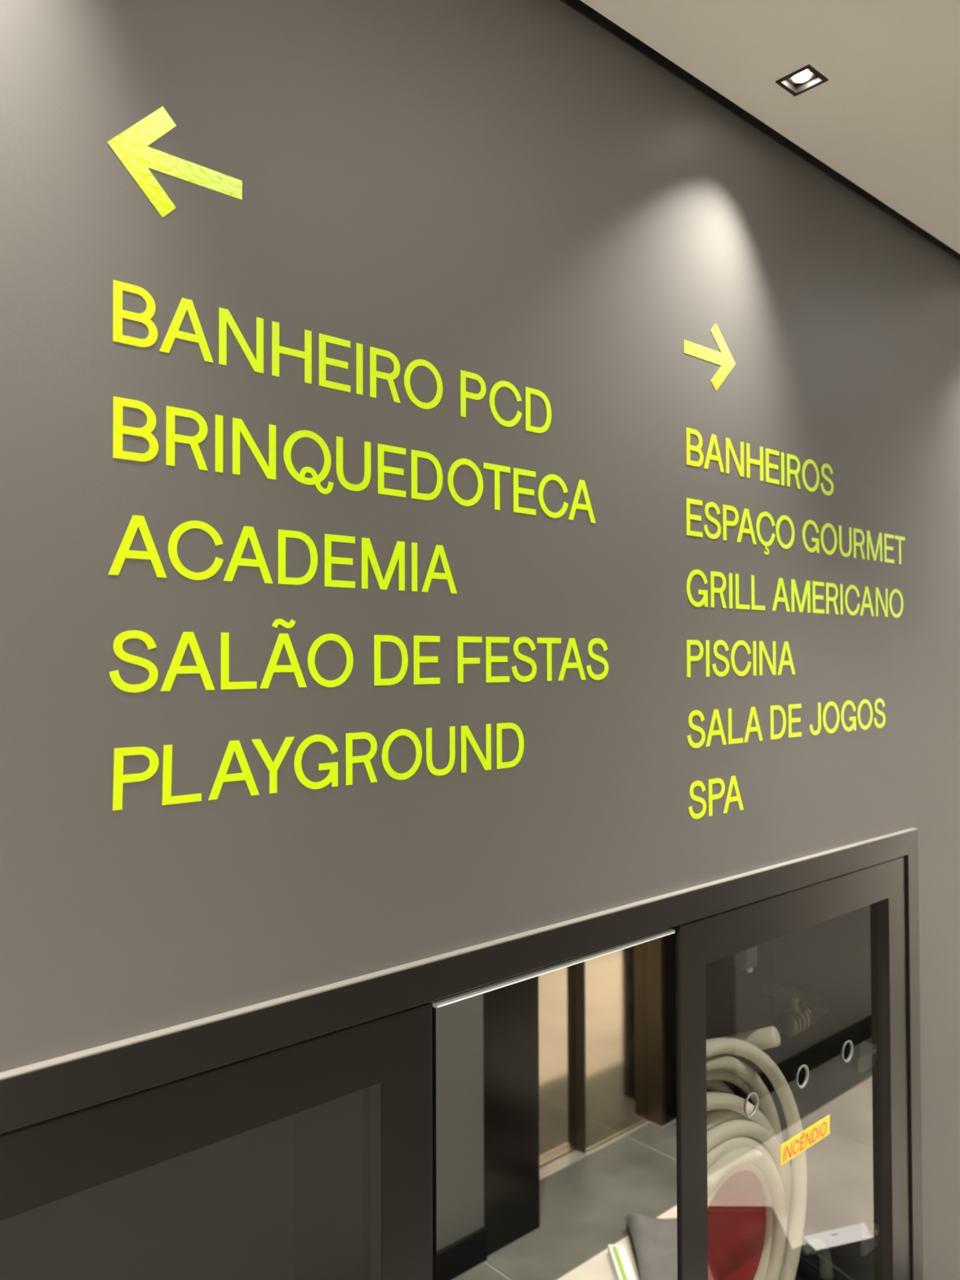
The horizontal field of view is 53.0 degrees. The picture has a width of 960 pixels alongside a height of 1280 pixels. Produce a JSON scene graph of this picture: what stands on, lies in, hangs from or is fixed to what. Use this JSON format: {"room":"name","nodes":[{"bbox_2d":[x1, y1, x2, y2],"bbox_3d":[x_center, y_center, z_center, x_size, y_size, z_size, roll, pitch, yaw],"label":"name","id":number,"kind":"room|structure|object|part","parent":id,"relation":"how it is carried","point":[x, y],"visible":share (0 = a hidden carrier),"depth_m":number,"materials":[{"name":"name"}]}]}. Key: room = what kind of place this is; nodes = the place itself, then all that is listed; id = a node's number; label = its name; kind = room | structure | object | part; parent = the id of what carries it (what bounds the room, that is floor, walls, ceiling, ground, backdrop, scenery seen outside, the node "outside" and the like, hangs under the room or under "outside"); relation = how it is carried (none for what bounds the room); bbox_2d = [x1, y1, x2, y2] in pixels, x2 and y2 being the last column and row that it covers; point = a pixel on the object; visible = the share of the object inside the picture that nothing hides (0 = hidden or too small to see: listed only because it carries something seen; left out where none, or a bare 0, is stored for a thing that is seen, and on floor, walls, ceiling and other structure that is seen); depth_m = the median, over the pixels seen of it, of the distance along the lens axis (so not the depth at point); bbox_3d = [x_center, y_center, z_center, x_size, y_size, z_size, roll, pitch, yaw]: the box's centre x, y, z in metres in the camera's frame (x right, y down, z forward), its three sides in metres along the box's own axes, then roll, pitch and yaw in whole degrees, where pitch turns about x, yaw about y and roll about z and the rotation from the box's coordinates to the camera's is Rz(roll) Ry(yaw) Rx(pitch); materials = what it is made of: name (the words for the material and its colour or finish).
{"room":"apartment building hallway","nodes":[
{"label":"apartment building hallway","id":0,"kind":"room"},
{"bbox_2d":[0,0,959,1279],"bbox_3d":[1.010,0.427,2.166,10.400,2.620,0.300,1,-1,-42],"label":"wall","id":1,"kind":"structure","parent":0,"point":[514,192],"depth_m":1.03,"materials":[{"name":"paint"}]},
{"bbox_2d":[106,106,242,217],"bbox_3d":[-0.265,-0.415,0.845,0.123,0.098,0.001,1,-1,-42],"label":"arrow","id":2,"kind":"object","parent":1,"relation":"attached to","point":[131,147],"depth_m":0.83,"materials":[{"name":"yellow plastic"}]},
{"bbox_2d":[108,515,457,593],"bbox_3d":[-0.167,-0.078,0.925,0.379,0.052,0.001,1,-1,-42],"label":"sign lettering","id":3,"kind":"object","parent":1,"relation":"attached to","point":[123,553],"depth_m":0.91,"materials":[{"name":"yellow plastic"}]},
{"bbox_2d":[112,722,524,810],"bbox_3d":[-0.127,0.118,0.957,0.476,0.052,0.001,1,-1,-42],"label":"sign lettering","id":4,"kind":"object","parent":1,"relation":"attached to","point":[119,778],"depth_m":0.93,"materials":[{"name":"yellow plastic"}]},
{"bbox_2d":[112,280,551,433],"bbox_3d":[-0.110,-0.273,0.980,0.525,0.052,0.001,1,-1,-42],"label":"sign lettering","id":5,"kind":"object","parent":1,"relation":"attached to","point":[224,315],"depth_m":0.93,"materials":[{"name":"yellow plastic"}]},
{"bbox_2d":[113,396,595,523],"bbox_3d":[-0.081,-0.171,1.004,0.604,0.059,0.001,1,-1,-42],"label":"sign lettering","id":6,"kind":"object","parent":1,"relation":"attached to","point":[238,426],"depth_m":0.93,"materials":[{"name":"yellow plastic"}]},
{"bbox_2d":[109,618,608,692],"bbox_3d":[-0.072,0.014,1.007,0.629,0.066,0.001,1,-1,-42],"label":"sign lettering","id":7,"kind":"object","parent":1,"relation":"attached to","point":[175,668],"depth_m":0.94,"materials":[{"name":"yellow plastic"}]},
{"bbox_2d":[0,827,923,1279],"bbox_3d":[0.013,0.817,1.247,1.866,0.954,0.291,1,-1,-42],"label":"cabinet","id":8,"kind":"object","parent":1,"relation":"attached to","point":[531,1104],"depth_m":1.14,"materials":[{"name":"brown metal"}]},
{"bbox_3d":[-0.310,0.810,0.783,0.678,0.865,0.021,1,-1,-42],"label":"door frame","id":9,"kind":"part","parent":8,"relation":"part of","materials":[{"name":"brown metal"}]},
{"bbox_3d":[0.101,0.359,1.155,1.866,0.041,0.023,1,-1,-42],"label":"frame rail","id":10,"kind":"part","parent":8,"relation":"part of","materials":[{"name":"brown metal"}]},
{"bbox_3d":[0.106,0.817,1.148,0.412,0.853,0.009,1,-1,-42],"label":"mirror plate","id":11,"kind":"part","parent":8,"relation":"part of","materials":[{"name":"silver metal"}]},
{"bbox_3d":[0.391,0.474,1.554,0.032,0.103,0.108,1,-1,-42],"label":"lock bracket","id":12,"kind":"part","parent":8,"relation":"part of","materials":[{"name":"grey metal"}]},
{"bbox_2d":[706,1088,765,1279],"bbox_3d":[0.361,0.977,1.629,0.416,0.416,0.158,1,-1,-42],"label":"hose reel","id":13,"kind":"object","parent":8,"relation":"in","point":[736,1213],"visible":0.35,"depth_m":1.58,"materials":[{"name":"red metal"}]},
{"bbox_3d":[0.426,0.520,1.522,0.010,0.010,0.010,1,-1,-42],"label":"knob","id":14,"kind":"part","parent":8,"relation":"part of","materials":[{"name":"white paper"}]},
{"bbox_2d":[706,1026,807,1279],"bbox_3d":[0.302,0.961,1.546,0.679,0.687,0.190,1,-1,-42],"label":"fire hose","id":15,"kind":"object","parent":8,"relation":"in","point":[736,1142],"visible":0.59,"depth_m":1.62,"materials":[{"name":"white fabric"}]},
{"bbox_3d":[0.513,0.820,1.517,0.671,0.865,0.021,1,-1,-42],"label":"door frame","id":16,"kind":"part","parent":8,"relation":"part of","materials":[{"name":"brown metal"}]},
{"bbox_2d":[763,982,830,1036],"bbox_3d":[0.571,0.679,1.820,0.158,0.068,0.150,1,-1,-42],"label":"coupling","id":17,"kind":"object","parent":8,"relation":"in","point":[798,1018],"visible":1,"depth_m":1.76,"materials":[{"name":"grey metal"}]},
{"bbox_3d":[0.571,0.658,1.741,0.016,0.030,0.016,1,-1,-42],"label":"valve stem","id":18,"kind":"part","parent":17,"relation":"part of","materials":[{"name":"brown metal"}]},
{"bbox_2d":[780,1114,830,1165],"bbox_3d":[0.518,0.793,1.530,0.150,0.031,0.001,1,-1,-42],"label":"sticker","id":19,"kind":"object","parent":8,"relation":"attached to","point":[794,1146],"visible":1,"depth_m":1.53,"materials":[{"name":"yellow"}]},
{"bbox_2d":[800,1237,833,1279],"bbox_3d":[0.618,1.122,1.796,0.146,0.180,0.028,1,-2,-44],"label":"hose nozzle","id":20,"kind":"object","parent":8,"relation":"in","point":[809,1246],"visible":0.66,"depth_m":1.82,"materials":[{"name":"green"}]},
{"bbox_3d":[0.594,1.089,1.764,0.067,0.098,0.011,1,-1,-42],"label":"lever","id":21,"kind":"part","parent":20,"relation":"part of","materials":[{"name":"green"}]},
{"bbox_2d":[684,324,735,391],"bbox_3d":[0.329,-0.407,1.375,0.124,0.098,0.001,1,-1,-42],"label":"arrow","id":22,"kind":"object","parent":1,"relation":"attached to","point":[724,358],"depth_m":1.39,"materials":[{"name":"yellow plastic"}]},
{"bbox_2d":[688,775,743,818],"bbox_3d":[0.336,0.222,1.368,0.134,0.052,0.001,1,-1,-42],"label":"sign lettering","id":23,"kind":"object","parent":1,"relation":"attached to","point":[733,780],"depth_m":1.36,"materials":[{"name":"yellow plastic"}]},
{"bbox_2d":[686,640,795,676],"bbox_3d":[0.390,0.027,1.420,0.282,0.052,0.001,1,-1,-42],"label":"sign lettering","id":24,"kind":"object","parent":1,"relation":"attached to","point":[762,647],"depth_m":1.41,"materials":[{"name":"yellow plastic"}]},
{"bbox_2d":[560,0,959,262],"bbox_3d":[1.115,-0.806,2.066,10.400,0.074,0.030,1,-1,-42],"label":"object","id":25,"kind":"structure","parent":1,"relation":"attached to","point":[579,6],"depth_m":1.43,"materials":[{"name":"black metal"}]},
{"bbox_2d":[686,427,833,495],"bbox_3d":[0.437,-0.267,1.469,0.406,0.052,0.001,1,-1,-42],"label":"sign lettering","id":26,"kind":"object","parent":1,"relation":"attached to","point":[728,444],"depth_m":1.45,"materials":[{"name":"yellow plastic"}]},
{"bbox_2d":[687,697,885,747],"bbox_3d":[0.503,0.126,1.519,0.584,0.052,0.001,1,-1,-42],"label":"sign lettering","id":27,"kind":"object","parent":1,"relation":"attached to","point":[716,713],"depth_m":1.49,"materials":[{"name":"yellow plastic"}]},
{"bbox_2d":[686,569,902,617],"bbox_3d":[0.531,-0.069,1.548,0.658,0.052,0.001,1,-1,-42],"label":"sign lettering","id":28,"kind":"object","parent":1,"relation":"attached to","point":[793,587],"depth_m":1.52,"materials":[{"name":"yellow plastic"}]},
{"bbox_2d":[686,497,905,564],"bbox_3d":[0.534,-0.161,1.553,0.668,0.065,0.001,1,-1,-42],"label":"sign lettering","id":29,"kind":"object","parent":1,"relation":"attached to","point":[746,513],"depth_m":1.49,"materials":[{"name":"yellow plastic"}]},
{"bbox_2d":[580,0,959,253],"bbox_3d":[1.633,-0.796,1.486,10.400,0.030,1.551,1,-1,-42],"label":"ceiling","id":30,"kind":"structure","parent":0,"point":[886,117],"depth_m":1.32,"materials":[{"name":"paint"}]},
{"bbox_2d":[775,64,828,96],"bbox_3d":[0.448,-0.798,1.342,0.051,0.040,0.051,1,-1,-42],"label":"recessed light","id":31,"kind":"object","parent":30,"relation":"in","point":[807,77],"visible":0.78,"depth_m":1.35,"materials":[{"name":"black metal"}]}
]}

